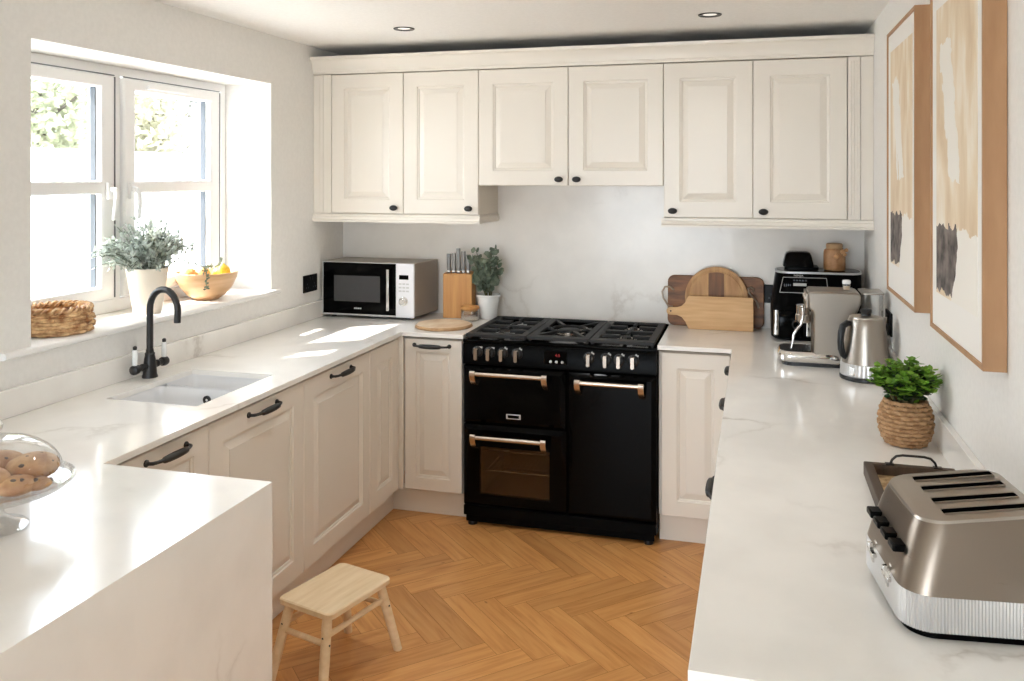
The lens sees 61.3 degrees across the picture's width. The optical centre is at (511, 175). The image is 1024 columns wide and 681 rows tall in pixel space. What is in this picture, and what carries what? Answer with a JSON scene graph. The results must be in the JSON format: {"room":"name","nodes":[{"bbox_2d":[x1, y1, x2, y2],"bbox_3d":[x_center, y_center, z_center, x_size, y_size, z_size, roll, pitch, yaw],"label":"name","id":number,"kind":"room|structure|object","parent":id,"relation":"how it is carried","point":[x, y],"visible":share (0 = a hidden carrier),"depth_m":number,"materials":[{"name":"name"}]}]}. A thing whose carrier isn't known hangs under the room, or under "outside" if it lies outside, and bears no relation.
{"room":"kitchen","nodes":[
{"label":"kitchen","id":0,"kind":"room"},
{"bbox_2d":[0,0,342,390],"bbox_3d":[-2.147,0.491,1.628,0.400,2.780,7.770,0,0,16],"label":"wall","id":1,"kind":"structure","parent":0,"point":[273,241],"depth_m":3.76,"materials":[{"name":"paint"}]},
{"bbox_2d":[31,52,224,314],"bbox_3d":[-1.638,0.054,3.640,0.143,1.021,1.473,0,0,16],"label":"window","id":2,"kind":"structure","parent":1,"relation":"in","point":[111,186],"depth_m":3.62,"materials":[{"name":"white plastic"}]},
{"bbox_2d":[0,288,280,360],"bbox_3d":[-1.529,0.576,3.573,0.319,0.023,1.650,0,0,16],"label":"windowsill","id":3,"kind":"structure","parent":1,"relation":"attached to","point":[115,322],"depth_m":3.45,"materials":[{"name":"white stone"}]},
{"bbox_2d":[31,300,95,337],"bbox_3d":[-1.644,0.513,3.117,0.268,0.101,0.267,0,0,16],"label":"woven basket","id":4,"kind":"object","parent":3,"relation":"on","point":[62,318],"visible":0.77,"depth_m":3.04,"materials":[{"name":"wicker"}]},
{"bbox_2d":[88,208,201,314],"bbox_3d":[-1.497,0.347,3.569,0.304,0.434,0.539,0,0,16],"label":"potted plant","id":5,"kind":"object","parent":3,"relation":"on","point":[145,258],"visible":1,"depth_m":3.51,"materials":[{"name":"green plant"}]},
{"bbox_2d":[174,268,237,299],"bbox_3d":[-1.402,0.501,3.969,0.278,0.126,0.278,0,0,16],"label":"fruit bowl","id":6,"kind":"object","parent":3,"relation":"on","point":[219,285],"visible":0.87,"depth_m":3.88,"materials":[{"name":"brown wood"}]},
{"bbox_2d":[179,267,196,274],"bbox_3d":[-1.471,0.451,3.926,0.076,0.074,0.075,0,0,16],"label":"orange","id":7,"kind":"object","parent":6,"relation":"in","point":[188,271],"visible":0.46,"depth_m":3.90,"materials":[{"name":"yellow food"}]},
{"bbox_2d":[196,267,210,274],"bbox_3d":[-1.423,0.455,3.974,0.076,0.074,0.075,0,0,16],"label":"orange","id":8,"kind":"object","parent":6,"relation":"in","point":[199,271],"visible":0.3,"depth_m":3.95,"materials":[{"name":"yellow food"}]},
{"bbox_2d":[202,257,222,289],"bbox_3d":[-1.366,0.442,3.928,0.046,0.131,0.235,0,0,-4],"label":"leaf sprig","id":9,"kind":"object","parent":6,"relation":"in","point":[208,266],"visible":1,"depth_m":3.84,"materials":[{"name":"green plant"}]},
{"bbox_2d":[217,263,230,273],"bbox_3d":[-1.326,0.441,3.978,0.060,0.079,0.059,0,0,16],"label":"lemon","id":10,"kind":"object","parent":6,"relation":"in","point":[223,268],"visible":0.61,"depth_m":3.96,"materials":[{"name":"yellow food"}]},
{"bbox_2d":[0,299,327,419],"bbox_3d":[-1.457,0.726,3.303,0.019,0.090,3.569,0,0,16],"label":"upstand","id":11,"kind":"object","parent":1,"relation":"attached to","point":[33,395],"visible":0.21,"depth_m":3.27,"materials":[{"name":"white stone"}]},
{"bbox_2d":[303,273,316,292],"bbox_3d":[-1.083,0.576,4.648,0.012,0.092,0.146,0,0,16],"label":"power socket","id":12,"kind":"object","parent":1,"relation":"attached to","point":[309,281],"visible":1,"depth_m":4.63,"materials":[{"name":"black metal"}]},
{"bbox_2d":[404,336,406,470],"bbox_3d":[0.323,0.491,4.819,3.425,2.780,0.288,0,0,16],"label":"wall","id":13,"kind":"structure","parent":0,"point":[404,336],"depth_m":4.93,"materials":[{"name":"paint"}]},
{"bbox_2d":[314,70,497,214],"bbox_3d":[-0.582,-0.175,4.711,0.939,0.752,0.382,0,0,16],"label":"upper cabinet","id":14,"kind":"object","parent":13,"relation":"attached to","point":[403,143],"depth_m":4.55,"materials":[{"name":"beige wood"}]},
{"bbox_2d":[312,213,498,223],"bbox_3d":[-0.575,0.224,4.718,0.950,0.044,0.359,0,0,16],"label":"molding","id":15,"kind":"structure","parent":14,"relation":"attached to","point":[319,217],"depth_m":4.55,"materials":[{"name":"beige paint"}]},
{"bbox_2d":[310,34,874,74],"bbox_3d":[0.285,-0.594,4.315,2.823,0.092,0.096,0,0,16],"label":"crown molding","id":16,"kind":"structure","parent":14,"relation":"on","point":[829,46],"depth_m":4.24,"materials":[{"name":"beige paint"}]},
{"bbox_2d":[479,64,663,185],"bbox_3d":[0.323,-0.250,4.457,0.937,0.601,0.382,0,0,16],"label":"upper cabinet","id":17,"kind":"object","parent":13,"relation":"attached to","point":[581,125],"visible":1,"depth_m":4.30,"materials":[{"name":"beige wood"}]},
{"bbox_2d":[343,186,863,327],"bbox_3d":[0.378,0.446,4.647,2.823,0.851,0.012,0,0,16],"label":"backsplash","id":18,"kind":"structure","parent":13,"relation":"attached to","point":[604,253],"depth_m":4.63,"materials":[{"name":"stone"}]},
{"bbox_2d":[764,284,772,302],"bbox_3d":[1.348,0.596,4.362,0.146,0.092,0.012,0,0,16],"label":"power socket","id":19,"kind":"object","parent":18,"relation":"attached to","point":[767,288],"visible":0.19,"depth_m":4.38,"materials":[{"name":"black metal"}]},
{"bbox_2d":[664,56,873,219],"bbox_3d":[1.229,-0.175,4.201,0.943,0.752,0.382,0,0,16],"label":"upper cabinet","id":20,"kind":"object","parent":13,"relation":"attached to","point":[757,139],"depth_m":4.05,"materials":[{"name":"beige wood"}]},
{"bbox_2d":[661,217,873,229],"bbox_3d":[1.226,0.224,4.211,0.954,0.044,0.359,0,0,16],"label":"trim","id":21,"kind":"structure","parent":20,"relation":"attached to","point":[666,221],"depth_m":4.04,"materials":[{"name":"beige paint"}]},
{"bbox_2d":[272,471,704,680],"bbox_3d":[-0.160,1.756,2.737,2.825,0.150,3.982,0,0,16],"label":"floor","id":22,"kind":"structure","parent":0,"point":[481,601],"depth_m":3.34,"materials":[{"name":"brown wood"}]},
{"bbox_2d":[117,425,207,474],"bbox_3d":[-1.304,1.177,2.637,0.631,0.748,0.478,0,0,16],"label":"base cabinet","id":23,"kind":"object","parent":22,"relation":"on","point":[188,452],"visible":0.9,"depth_m":2.65,"materials":[{"name":"beige wood"}]},
{"bbox_2d":[0,313,489,680],"bbox_3d":[-0.920,1.226,3.152,1.134,0.909,3.569,0,0,16],"label":"countertop","id":24,"kind":"structure","parent":22,"relation":"on","point":[117,573],"depth_m":1.99,"materials":[{"name":"white stone"}]},
{"bbox_2d":[0,419,75,528],"bbox_3d":[-1.132,0.651,1.890,0.322,0.239,0.322,0,0,16],"label":"cake stand","id":25,"kind":"object","parent":24,"relation":"on","point":[6,502],"visible":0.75,"depth_m":1.88,"materials":[{"name":"clear glass"}]},
{"bbox_2d":[0,467,10,483],"bbox_3d":[-1.129,0.648,1.837,0.108,0.052,0.111,0,0,16],"label":"bun","id":26,"kind":"object","parent":25,"relation":"on","point":[4,474],"visible":0.66,"depth_m":1.84,"materials":[{"name":"brown food"}]},
{"bbox_2d":[0,449,21,467],"bbox_3d":[-1.162,0.649,1.955,0.104,0.050,0.107,0,0,16],"label":"bun","id":27,"kind":"object","parent":25,"relation":"on","point":[6,456],"visible":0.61,"depth_m":1.95,"materials":[{"name":"brown food"}]},
{"bbox_2d":[0,474,35,496],"bbox_3d":[-1.060,0.661,1.849,0.080,0.039,0.083,0,0,16],"label":"cookie","id":28,"kind":"object","parent":25,"relation":"on","point":[19,484],"visible":0.94,"depth_m":1.82,"materials":[{"name":"brown food"}]},
{"bbox_2d":[4,451,59,476],"bbox_3d":[-1.064,0.645,1.925,0.112,0.055,0.110,0,0,16],"label":"bun","id":29,"kind":"object","parent":25,"relation":"on","point":[36,463],"visible":0.89,"depth_m":1.90,"materials":[{"name":"brown food"}]},
{"bbox_2d":[31,476,53,490],"bbox_3d":[-1.023,0.663,1.867,0.052,0.027,0.055,0,0,16],"label":"bun","id":30,"kind":"object","parent":25,"relation":"on","point":[42,482],"visible":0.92,"depth_m":1.85,"materials":[{"name":"brown food"}]},
{"bbox_2d":[129,286,180,378],"bbox_3d":[-1.330,0.596,3.299,0.178,0.351,0.198,0,0,16],"label":"mixer tap","id":31,"kind":"object","parent":24,"relation":"on","point":[149,367],"visible":1,"depth_m":3.30,"materials":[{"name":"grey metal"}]},
{"bbox_2d":[120,374,261,405],"bbox_3d":[-1.166,0.887,3.174,0.425,0.190,0.538,0,0,16],"label":"sink","id":32,"kind":"object","parent":24,"relation":"in","point":[193,389],"visible":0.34,"depth_m":3.24,"materials":[{"name":"white ceramic"}]},
{"bbox_2d":[323,257,437,319],"bbox_3d":[-0.731,0.619,4.781,0.572,0.304,0.303,0,0,16],"label":"microwave","id":33,"kind":"object","parent":24,"relation":"on","point":[406,288],"visible":1,"depth_m":4.68,"materials":[{"name":"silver metal"}]},
{"bbox_2d":[415,319,472,331],"bbox_3d":[-0.350,0.763,4.422,0.294,0.016,0.292,0,0,16],"label":"round board","id":34,"kind":"object","parent":24,"relation":"on","point":[437,325],"visible":1,"depth_m":4.37,"materials":[{"name":"brown wood"}]},
{"bbox_2d":[443,271,475,317],"bbox_3d":[-0.287,0.648,4.738,0.160,0.246,0.105,0,0,10],"label":"knife block","id":35,"kind":"object","parent":24,"relation":"on","point":[459,290],"visible":0.75,"depth_m":4.69,"materials":[{"name":"brown wood"}]},
{"bbox_2d":[447,253,450,271],"bbox_3d":[-0.345,0.521,4.733,0.021,0.192,0.027,0,0,10],"label":"kitchen knife","id":36,"kind":"object","parent":35,"relation":"in","point":[448,254],"visible":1,"depth_m":4.72,"materials":[{"name":"grey metal"}]},
{"bbox_2d":[451,253,455,271],"bbox_3d":[-0.318,0.520,4.728,0.021,0.194,0.028,0,0,10],"label":"kitchen knife","id":37,"kind":"object","parent":35,"relation":"in","point":[453,255],"visible":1,"depth_m":4.72,"materials":[{"name":"grey metal"}]},
{"bbox_2d":[456,248,460,271],"bbox_3d":[-0.292,0.506,4.723,0.021,0.222,0.029,0,0,10],"label":"kitchen knife","id":38,"kind":"object","parent":35,"relation":"in","point":[458,250],"visible":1,"depth_m":4.71,"materials":[{"name":"grey metal"}]},
{"bbox_2d":[461,251,465,271],"bbox_3d":[-0.265,0.514,4.718,0.021,0.206,0.028,0,0,10],"label":"kitchen knife","id":39,"kind":"object","parent":35,"relation":"in","point":[463,259],"visible":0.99,"depth_m":4.71,"materials":[{"name":"grey metal"}]},
{"bbox_2d":[466,255,469,272],"bbox_3d":[-0.239,0.523,4.714,0.021,0.188,0.027,0,0,10],"label":"kitchen knife","id":40,"kind":"object","parent":35,"relation":"in","point":[467,263],"visible":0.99,"depth_m":4.71,"materials":[{"name":"grey metal"}]},
{"bbox_2d":[461,305,478,321],"bbox_3d":[-0.224,0.733,4.619,0.101,0.075,0.101,0,0,16],"label":"glass jar","id":41,"kind":"object","parent":24,"relation":"on","point":[466,308],"visible":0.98,"depth_m":4.59,"materials":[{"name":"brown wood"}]},
{"bbox_2d":[467,245,503,319],"bbox_3d":[-0.138,0.571,4.688,0.206,0.400,0.130,0,0,16],"label":"eucalyptus plant","id":42,"kind":"object","parent":24,"relation":"on","point":[485,276],"visible":0.99,"depth_m":4.66,"materials":[{"name":"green plant"}]},
{"bbox_2d":[206,382,302,598],"bbox_3d":[-1.156,1.178,3.162,0.631,0.746,0.608,0,0,16],"label":"base cabinet","id":43,"kind":"object","parent":22,"relation":"on","point":[262,440],"visible":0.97,"depth_m":3.19,"materials":[{"name":"beige wood"}]},
{"bbox_2d":[272,494,392,619],"bbox_3d":[-0.893,1.617,3.353,0.018,0.129,2.111,0,0,16],"label":"plinth","id":44,"kind":"object","parent":22,"relation":"on","point":[343,545],"visible":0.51,"depth_m":3.78,"materials":[{"name":"beige paint"}]},
{"bbox_2d":[301,351,369,571],"bbox_3d":[-0.992,1.177,3.745,0.631,0.748,0.600,0,0,16],"label":"base cabinet","id":45,"kind":"object","parent":22,"relation":"on","point":[336,400],"visible":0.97,"depth_m":3.64,"materials":[{"name":"beige wood"}]},
{"bbox_2d":[272,563,401,680],"bbox_3d":[-0.603,1.547,2.967,0.262,0.276,0.413,0,0,31],"label":"step stool","id":46,"kind":"object","parent":22,"relation":"on","point":[332,593],"visible":0.99,"depth_m":2.90,"materials":[{"name":"brown wood"}]},
{"bbox_2d":[368,339,397,512],"bbox_3d":[-0.887,1.177,4.199,0.585,0.748,0.327,0,0,16],"label":"base cabinet","id":47,"kind":"object","parent":22,"relation":"on","point":[383,358],"visible":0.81,"depth_m":4.10,"materials":[{"name":"beige wood"}]},
{"bbox_2d":[396,336,403,489],"bbox_3d":[-0.558,1.172,4.292,0.043,0.758,0.024,0,0,16],"label":"post","id":48,"kind":"object","parent":47,"relation":"attached to","point":[401,338],"visible":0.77,"depth_m":4.28,"materials":[{"name":"beige paint"}]},
{"bbox_2d":[393,336,465,516],"bbox_3d":[-0.360,1.242,4.519,0.412,0.878,0.626,0,0,16],"label":"base cabinet","id":49,"kind":"object","parent":22,"relation":"on","point":[434,367],"depth_m":4.26,"materials":[{"name":"beige wood"}]},
{"bbox_2d":[463,316,668,544],"bbox_3d":[0.278,1.220,4.293,0.930,0.922,0.644,0,0,16],"label":"range cooker","id":50,"kind":"object","parent":22,"relation":"on","point":[561,416],"visible":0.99,"depth_m":4.05,"materials":[{"name":"black metal"}]},
{"bbox_2d":[464,422,566,513],"bbox_3d":[0.060,1.388,4.287,0.504,0.386,0.514,0,0,16],"label":"oven","id":51,"kind":"object","parent":50,"relation":"in","point":[513,468],"depth_m":4.15,"materials":[{"name":"black metal"}]},
{"bbox_2d":[463,316,668,352],"bbox_3d":[0.287,0.781,4.325,0.930,0.043,0.578,0,0,16],"label":"cooktop","id":52,"kind":"object","parent":50,"relation":"in","point":[557,335],"depth_m":4.16,"materials":[{"name":"black metal"}]},
{"bbox_2d":[659,350,730,543],"bbox_3d":[0.940,1.242,4.176,0.402,0.878,0.580,0,0,16],"label":"base cabinet","id":53,"kind":"object","parent":22,"relation":"on","point":[692,385],"depth_m":3.92,"materials":[{"name":"beige wood"}]},
{"bbox_2d":[657,324,1023,680],"bbox_3d":[0.847,1.226,2.848,0.946,0.909,3.195,0,0,16],"label":"countertop","id":54,"kind":"structure","parent":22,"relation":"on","point":[788,591],"depth_m":1.81,"materials":[{"name":"white stone"}]},
{"bbox_2d":[667,296,753,331],"bbox_3d":[0.993,0.689,4.348,0.426,0.166,0.034,0,0,16],"label":"paddle board","id":55,"kind":"object","parent":54,"relation":"on","point":[698,312],"visible":1,"depth_m":4.33,"materials":[{"name":"brown wood"}]},
{"bbox_2d":[661,275,763,328],"bbox_3d":[1.024,0.643,4.431,0.512,0.258,0.052,0,0,16],"label":"chopping board","id":56,"kind":"object","parent":54,"relation":"on","point":[677,284],"visible":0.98,"depth_m":4.46,"materials":[{"name":"brown wood"}]},
{"bbox_2d":[685,267,747,300],"bbox_3d":[1.038,0.617,4.394,0.312,0.310,0.045,0,0,16],"label":"chopping board","id":57,"kind":"object","parent":54,"relation":"on","point":[711,281],"visible":0.56,"depth_m":4.39,"materials":[{"name":"brown wood"}]},
{"bbox_2d":[770,267,861,340],"bbox_3d":[1.453,0.613,4.133,0.417,0.316,0.352,0,0,16],"label":"air fryer","id":58,"kind":"object","parent":54,"relation":"on","point":[788,288],"visible":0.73,"depth_m":4.07,"materials":[{"name":"black plastic"}]},
{"bbox_2d":[782,251,818,270],"bbox_3d":[1.405,0.411,4.214,0.164,0.087,0.145,0,0,16],"label":"butter dish","id":59,"kind":"object","parent":58,"relation":"on","point":[792,260],"visible":1,"depth_m":4.16,"materials":[{"name":"black"}]},
{"bbox_2d":[784,265,818,270],"bbox_3d":[1.408,0.446,4.213,0.157,0.018,0.145,0,0,16],"label":"tray","id":60,"kind":"object","parent":58,"relation":"on","point":[787,267],"depth_m":4.15,"materials":[{"name":"black plastic"}]},
{"bbox_2d":[823,243,847,270],"bbox_3d":[1.555,0.390,4.163,0.100,0.130,0.114,0,0,-7],"label":"storage jar","id":61,"kind":"object","parent":58,"relation":"on","point":[834,255],"visible":1,"depth_m":4.13,"materials":[{"name":"brown ceramic"}]},
{"bbox_2d":[777,286,883,367],"bbox_3d":[1.303,0.619,3.555,0.405,0.305,0.188,0,0,16],"label":"coffee machine","id":62,"kind":"object","parent":54,"relation":"on","point":[829,307],"visible":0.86,"depth_m":3.48,"materials":[{"name":"silver metal"}]},
{"bbox_2d":[777,344,839,363],"bbox_3d":[1.234,0.734,3.574,0.262,0.042,0.188,0,0,16],"label":"drip tray","id":63,"kind":"object","parent":62,"relation":"on","point":[797,353],"depth_m":3.50,"materials":[{"name":"silver metal"}]},
{"bbox_2d":[842,279,850,289],"bbox_3d":[1.368,0.445,3.537,0.033,0.042,0.033,0,0,16],"label":"spice shaker","id":64,"kind":"object","parent":62,"relation":"on","point":[845,281],"visible":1,"depth_m":3.52,"materials":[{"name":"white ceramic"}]},
{"bbox_2d":[837,308,890,383],"bbox_3d":[1.348,0.638,3.293,0.191,0.266,0.191,0,0,38],"label":"kettle","id":65,"kind":"object","parent":54,"relation":"on","point":[865,342],"visible":0.84,"depth_m":3.23,"materials":[{"name":"grey metal"}]},
{"bbox_2d":[849,367,854,375],"bbox_3d":[1.274,0.731,3.238,0.006,0.032,0.022,0,0,-36],"label":"switch","id":66,"kind":"object","parent":65,"relation":"attached to","point":[851,369],"depth_m":3.24,"materials":[{"name":"silver metal"}]},
{"bbox_2d":[866,356,942,448],"bbox_3d":[1.135,0.643,2.495,0.212,0.254,0.256,0,0,16],"label":"plant","id":67,"kind":"object","parent":54,"relation":"on","point":[905,419],"visible":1,"depth_m":2.44,"materials":[{"name":"green plant"}]},
{"bbox_2d":[864,454,954,505],"bbox_3d":[0.945,0.739,1.973,0.214,0.064,0.480,0,0,16],"label":"serving tray","id":68,"kind":"object","parent":54,"relation":"on","point":[878,475],"visible":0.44,"depth_m":2.18,"materials":[{"name":"brown wood"}]},
{"bbox_2d":[866,469,1023,645],"bbox_3d":[0.795,0.665,1.562,0.266,0.213,0.292,0,0,9],"label":"toaster","id":69,"kind":"object","parent":54,"relation":"on","point":[945,549],"visible":1,"depth_m":1.45,"materials":[{"name":"silver metal"}]},
{"bbox_2d":[154,0,889,55],"bbox_3d":[-0.691,-0.799,1.218,3.425,0.200,7.770,0,0,16],"label":"ceiling","id":70,"kind":"structure","parent":0,"point":[341,27],"depth_m":3.91,"materials":[{"name":"paint"}]},
{"bbox_2d":[393,27,414,30],"bbox_3d":[-0.512,-0.696,4.099,0.100,0.005,0.100,0,0,16],"label":"recessed light","id":71,"kind":"object","parent":70,"relation":"in","point":[394,28],"visible":1,"depth_m":4.09,"materials":[{"name":"grey"}]},
{"bbox_2d":[698,12,721,17],"bbox_3d":[0.857,-0.696,3.744,0.100,0.005,0.100,0,0,16],"label":"recessed light","id":72,"kind":"object","parent":70,"relation":"in","point":[709,14],"visible":1,"depth_m":3.74,"materials":[{"name":"grey"}]},
{"bbox_2d":[705,475,714,498],"bbox_3d":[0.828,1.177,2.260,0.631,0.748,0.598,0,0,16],"label":"handle","id":73,"kind":"object","parent":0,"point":[709,484],"visible":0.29,"depth_m":2.32,"materials":[{"name":"black metal"}]},
{"bbox_2d":[719,397,724,409],"bbox_3d":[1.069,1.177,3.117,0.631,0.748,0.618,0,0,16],"label":"cabinet knob","id":74,"kind":"object","parent":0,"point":[722,400],"visible":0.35,"depth_m":3.17,"materials":[{"name":"black metal"}]},
{"bbox_2d":[724,366,728,375],"bbox_3d":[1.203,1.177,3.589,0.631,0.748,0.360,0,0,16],"label":"cabinet knob","id":75,"kind":"object","parent":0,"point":[726,370],"visible":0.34,"depth_m":3.71,"materials":[{"name":"black metal"}]},
{"bbox_2d":[864,0,1023,493],"bbox_3d":[0.861,0.491,0.781,0.200,2.780,7.770,0,0,16],"label":"wall","id":76,"kind":"structure","parent":0,"point":[986,409],"depth_m":2.06,"materials":[{"name":"paint"}]},
{"bbox_2d":[885,309,892,336],"bbox_3d":[1.504,0.586,3.457,0.012,0.092,0.146,0,0,16],"label":"power socket","id":77,"kind":"object","parent":76,"relation":"attached to","point":[888,314],"visible":0.71,"depth_m":3.41,"materials":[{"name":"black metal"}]},
{"bbox_2d":[886,323,888,334],"bbox_3d":[1.461,0.675,3.387,0.033,0.189,0.071,0,0,16],"label":"plug","id":78,"kind":"object","parent":77,"relation":"attached to","point":[887,324],"visible":0.12,"depth_m":3.39,"materials":[{"name":"black plastic"}]},
{"bbox_2d":[887,4,929,312],"bbox_3d":[1.335,-0.052,2.925,0.047,0.943,0.585,0,0,16],"label":"framed print","id":79,"kind":"object","parent":76,"relation":"attached to","point":[908,42],"visible":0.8,"depth_m":2.76,"materials":[{"name":"beige paper"}]},
{"bbox_2d":[889,346,985,469],"bbox_3d":[1.293,0.726,2.723,0.019,0.090,3.195,0,0,16],"label":"upstand","id":80,"kind":"object","parent":76,"relation":"attached to","point":[956,452],"visible":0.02,"depth_m":2.30,"materials":[{"name":"white stone"}]},
{"bbox_2d":[930,0,1006,372],"bbox_3d":[1.111,-0.052,2.128,0.047,0.943,0.585,0,0,16],"label":"framed print","id":81,"kind":"object","parent":76,"relation":"attached to","point":[968,38],"visible":1,"depth_m":1.99,"materials":[{"name":"beige paper"}]},
{"label":"outside","id":82,"kind":"structure","parent":0,"visible":0},
{"bbox_3d":[-6.958,1.931,6.115,11.290,0.200,24.000,0,0,16],"label":"ground","id":83,"kind":"structure","parent":82,"visible":0},
{"bbox_2d":[31,79,151,148],"bbox_3d":[-7.636,-0.722,13.448,3.103,5.113,3.729,0,0,42],"label":"tree","id":84,"kind":"object","parent":83,"relation":"on","point":[65,113],"visible":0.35,"depth_m":13.28,"materials":[{"name":"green plant"}]},
{"bbox_2d":[31,147,197,296],"bbox_3d":[-4.681,0.751,12.743,0.120,2.160,17.994,0,0,16],"label":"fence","id":85,"kind":"object","parent":83,"relation":"on","point":[59,223],"visible":0.1,"depth_m":10.55,"materials":[{"name":"white"}]},
{"bbox_2d":[74,87,197,153],"bbox_3d":[-6.838,-0.843,16.156,3.087,5.356,2.941,0,0,16],"label":"tree","id":86,"kind":"object","parent":83,"relation":"on","point":[168,136],"visible":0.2,"depth_m":15.53,"materials":[{"name":"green plant"}]},
{"bbox_2d":[161,100,197,152],"bbox_3d":[-7.292,-1.023,19.069,2.743,5.717,3.162,0,0,22],"label":"tree","id":87,"kind":"object","parent":83,"relation":"on","point":[190,101],"visible":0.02,"depth_m":18.73,"materials":[{"name":"plant"}]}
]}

